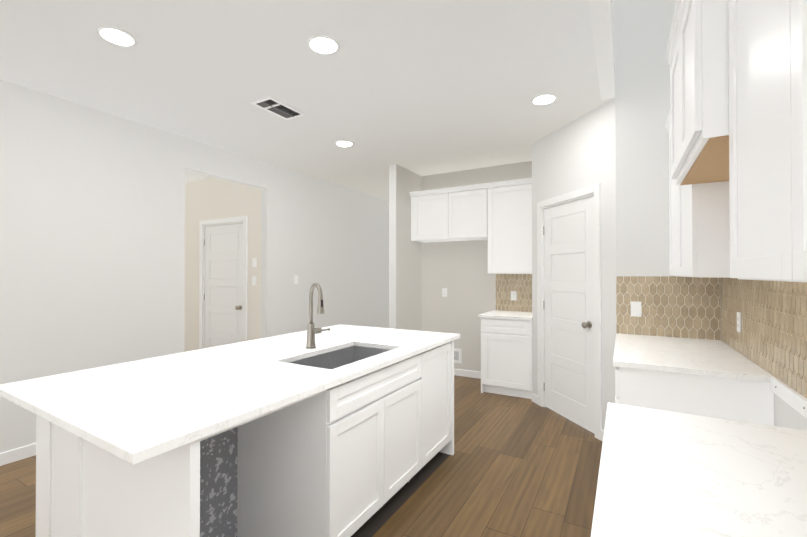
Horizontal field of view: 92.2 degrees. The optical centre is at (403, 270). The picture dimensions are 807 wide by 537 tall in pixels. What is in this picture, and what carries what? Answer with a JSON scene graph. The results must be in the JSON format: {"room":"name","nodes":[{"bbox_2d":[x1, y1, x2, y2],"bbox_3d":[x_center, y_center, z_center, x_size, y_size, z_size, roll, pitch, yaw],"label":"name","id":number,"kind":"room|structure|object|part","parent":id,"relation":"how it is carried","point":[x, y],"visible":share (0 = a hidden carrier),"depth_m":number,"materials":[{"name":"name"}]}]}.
{"room":"kitchen","nodes":[
{"label":"kitchen","id":0,"kind":"room"},
{"bbox_2d":[0,375,602,536],"bbox_3d":[-1.918,1.432,2.513,7.240,0.050,10.700,0,-1,30],"label":"floor","id":1,"kind":"structure","parent":0,"point":[512,466],"depth_m":2.60,"materials":[{"name":"brown wood"}]},
{"bbox_2d":[36,340,453,536],"bbox_3d":[-0.627,0.964,2.372,1.149,0.885,2.104,0,-1,30],"label":"kitchen island","id":2,"kind":"object","parent":1,"relation":"on","point":[340,430],"depth_m":1.88,"materials":[{"name":"wood"}]},
{"bbox_3d":[-1.032,0.974,1.785,0.004,0.854,0.620,0,-1,30],"label":"panel","id":3,"kind":"part","parent":2,"relation":"part of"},
{"bbox_2d":[0,324,459,463],"bbox_3d":[-0.651,0.505,2.337,1.194,0.030,2.350,0,-1,30],"label":"island countertop","id":4,"kind":"structure","parent":2,"relation":"on","point":[133,412],"depth_m":1.62,"materials":[{"name":"white stone"}]},
{"bbox_2d":[306,283,329,348],"bbox_3d":[-0.528,0.282,2.478,0.186,0.418,0.204,0,-1,30],"label":"faucet","id":5,"kind":"object","parent":4,"relation":"on","point":[312,330],"visible":1,"depth_m":2.47,"materials":[{"name":"silver metal"}]},
{"bbox_2d":[288,344,387,367],"bbox_3d":[-0.353,0.631,2.322,0.440,0.245,0.750,0,-1,30],"label":"sink","id":6,"kind":"object","parent":4,"relation":"in","point":[334,357],"depth_m":2.60,"materials":[{"name":"grey metal"}]},
{"bbox_2d":[478,310,531,398],"bbox_3d":[1.284,0.967,4.639,0.598,0.915,0.645,0,-1,30],"label":"base cabinet","id":7,"kind":"object","parent":1,"relation":"on","point":[506,352],"visible":0.92,"depth_m":4.38,"materials":[{"name":"wood"}]},
{"bbox_2d":[613,333,773,425],"bbox_3d":[1.701,0.949,2.436,0.658,0.915,1.128,0,-1,30],"label":"base cabinet","id":8,"kind":"object","parent":1,"relation":"on","point":[713,378],"visible":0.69,"depth_m":2.00,"materials":[{"name":"stone"}]},
{"bbox_2d":[0,0,612,200],"bbox_3d":[-1.918,-1.867,2.541,7.240,1.050,10.700,0,-1,30],"label":"ceiling","id":9,"kind":"structure","parent":0,"point":[425,87],"depth_m":2.74,"materials":[{"name":"paint"}]},
{"bbox_2d":[96,26,136,46],"bbox_3d":[-1.702,-1.390,2.310,0.196,0.007,0.196,0,-1,30],"label":"recessed light","id":10,"kind":"object","parent":9,"relation":"in","point":[116,36],"visible":1,"depth_m":2.30,"materials":[{"name":"white paint"}]},
{"bbox_2d":[250,96,305,119],"bbox_3d":[-1.063,-1.379,3.316,0.230,0.014,0.400,0,-1,30],"label":"ceiling vent","id":11,"kind":"object","parent":9,"relation":"in","point":[277,107],"visible":1,"depth_m":3.29,"materials":[{"name":"white metal"}]},
{"bbox_2d":[307,35,339,53],"bbox_3d":[-0.493,-1.390,2.395,0.196,0.007,0.196,0,-1,30],"label":"recessed light","id":12,"kind":"object","parent":9,"relation":"in","point":[322,44],"visible":1,"depth_m":2.38,"materials":[{"name":"white paint"}]},
{"bbox_2d":[335,140,352,146],"bbox_3d":[-0.640,-1.375,4.203,0.196,0.007,0.196,0,-1,30],"label":"recessed light","id":13,"kind":"object","parent":9,"relation":"in","point":[343,143],"visible":1,"depth_m":4.18,"materials":[{"name":"white paint"}]},
{"bbox_2d":[531,94,556,104],"bbox_3d":[1.136,-1.384,3.139,0.196,0.007,0.196,0,-1,30],"label":"recessed light","id":14,"kind":"object","parent":9,"relation":"in","point":[542,99],"visible":1,"depth_m":3.13,"materials":[{"name":"white paint"}]},
{"bbox_2d":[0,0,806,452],"bbox_3d":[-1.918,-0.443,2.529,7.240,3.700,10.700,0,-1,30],"label":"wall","id":15,"kind":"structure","parent":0,"point":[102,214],"depth_m":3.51,"materials":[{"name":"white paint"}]},
{"bbox_2d":[204,223,242,347],"bbox_3d":[-2.490,0.392,5.336,0.848,2.053,0.102,0,-1,30],"label":"hall door","id":16,"kind":"structure","parent":15,"relation":"in","point":[223,294],"depth_m":5.35,"materials":[{"name":"white paint"}]},
{"bbox_2d":[252,276,255,284],"bbox_3d":[-1.930,0.127,5.018,0.072,0.117,0.011,0,-1,30],"label":"light switch","id":17,"kind":"object","parent":15,"relation":"attached to","point":[253,277],"depth_m":5.01,"materials":[{"name":"white plastic"}]},
{"bbox_2d":[252,258,255,266],"bbox_3d":[-1.929,-0.106,5.022,0.072,0.117,0.008,0,-1,30],"label":"light switch","id":18,"kind":"object","parent":15,"relation":"attached to","point":[253,265],"depth_m":5.02,"materials":[{"name":"white plastic"}]},
{"bbox_2d":[294,275,297,283],"bbox_3d":[-1.478,0.121,5.356,0.011,0.117,0.072,0,-1,30],"label":"light switch","id":19,"kind":"object","parent":15,"relation":"attached to","point":[295,279],"visible":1,"depth_m":5.35,"materials":[{"name":"white plastic"}]},
{"bbox_2d":[0,183,603,465],"bbox_3d":[-2.206,0.334,2.685,6.379,2.150,10.500,0,-1,30],"label":"trim","id":20,"kind":"structure","parent":15,"relation":"attached to","point":[14,455],"depth_m":4.06,"materials":[{"name":"white paint"}]},
{"bbox_2d":[442,288,446,296],"bbox_3d":[0.572,0.301,5.415,0.072,0.117,0.008,0,-1,30],"label":"outlet","id":21,"kind":"object","parent":15,"relation":"attached to","point":[444,292],"visible":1,"depth_m":5.41,"materials":[{"name":"white plastic"}]},
{"bbox_2d":[454,348,461,363],"bbox_3d":[0.696,1.161,5.323,0.200,0.200,0.036,0,-1,30],"label":"outlet box","id":22,"kind":"object","parent":15,"relation":"attached to","point":[457,355],"visible":0.65,"depth_m":5.31,"materials":[{"name":"white plastic"}]},
{"bbox_2d":[409,178,531,273],"bbox_3d":[0.892,-0.518,5.032,1.656,1.112,0.370,0,-1,30],"label":"upper cabinet","id":23,"kind":"object","parent":15,"relation":"attached to","point":[497,216],"visible":0.88,"depth_m":4.77,"materials":[{"name":"white paint"}]},
{"bbox_2d":[496,274,531,311],"bbox_3d":[1.450,0.275,4.919,0.574,0.473,0.005,0,-1,30],"label":"backsplash","id":24,"kind":"structure","parent":15,"relation":"attached to","point":[507,284],"depth_m":4.94,"materials":[{"name":"tile"}]},
{"bbox_2d":[511,291,516,300],"bbox_3d":[1.400,0.317,4.938,0.072,0.117,0.008,0,-1,30],"label":"outlet","id":25,"kind":"object","parent":24,"relation":"attached to","point":[514,295],"visible":1,"depth_m":4.93,"materials":[{"name":"white plastic"}]},
{"bbox_2d":[543,196,594,433],"bbox_3d":[1.568,0.379,3.701,0.543,2.053,0.569,0,-1,30],"label":"pantry door","id":26,"kind":"structure","parent":15,"relation":"in","point":[568,301],"depth_m":3.66,"materials":[{"name":"white paint"}]},
{"bbox_2d":[616,276,719,339],"bbox_3d":[1.976,0.268,2.931,0.648,0.453,0.005,0,-1,30],"label":"backsplash","id":27,"kind":"structure","parent":15,"relation":"attached to","point":[680,307],"depth_m":2.91,"materials":[{"name":"tile"}]},
{"bbox_2d":[631,301,640,316],"bbox_3d":[1.805,0.296,3.017,0.072,0.117,0.011,0,-1,30],"label":"light switch","id":28,"kind":"object","parent":27,"relation":"attached to","point":[635,309],"visible":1,"depth_m":3.02,"materials":[{"name":"white plastic"}]},
{"bbox_2d":[665,0,728,184],"bbox_3d":[1.337,-0.770,1.559,0.413,0.666,0.780,0,-1,30],"label":"upper cabinet","id":29,"kind":"object","parent":15,"relation":"attached to","point":[697,54],"visible":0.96,"depth_m":1.37,"materials":[{"name":"white paint"}]},
{"bbox_2d":[665,113,729,277],"bbox_3d":[1.846,-0.530,2.366,0.325,1.132,1.128,0,-1,30],"label":"upper cabinet","id":30,"kind":"object","parent":15,"relation":"attached to","point":[699,230],"visible":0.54,"depth_m":1.93,"materials":[{"name":"white paint"}]},
{"bbox_2d":[728,0,771,280],"bbox_3d":[1.045,-0.521,0.931,0.305,1.090,0.598,0,-1,30],"label":"upper cabinet","id":31,"kind":"object","parent":15,"relation":"attached to","point":[767,45],"depth_m":1.09,"materials":[{"name":"white paint"}]},
{"bbox_2d":[720,278,806,397],"bbox_3d":[1.246,0.252,0.975,0.005,0.453,4.128,0,-1,30],"label":"backsplash","id":32,"kind":"structure","parent":15,"relation":"attached to","point":[771,338],"depth_m":1.83,"materials":[{"name":"tile"}]},
{"bbox_2d":[737,312,740,332],"bbox_3d":[1.996,0.306,2.315,0.008,0.117,0.072,0,-1,30],"label":"outlet","id":33,"kind":"object","parent":32,"relation":"attached to","point":[739,322],"visible":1,"depth_m":2.30,"materials":[{"name":"white plastic"}]},
{"bbox_2d":[768,0,806,281],"bbox_3d":[0.795,-0.524,0.490,0.305,1.090,0.653,0,-1,30],"label":"upper cabinet","id":34,"kind":"object","parent":15,"relation":"attached to","point":[787,19],"depth_m":0.81,"materials":[{"name":"white paint"}]},
{"bbox_2d":[770,376,806,418],"bbox_3d":[1.509,0.845,1.449,0.020,0.724,0.776,0,-1,30],"label":"strip","id":35,"kind":"object","parent":15,"relation":"attached to","point":[792,398],"visible":0.98,"depth_m":1.58,"materials":[{"name":"white paint"}]},
{"bbox_2d":[591,402,806,536],"bbox_3d":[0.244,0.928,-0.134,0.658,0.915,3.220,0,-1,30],"label":"countertop","id":36,"kind":"structure","parent":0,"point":[663,473],"depth_m":0.90,"materials":[{"name":"stone"}]}
]}

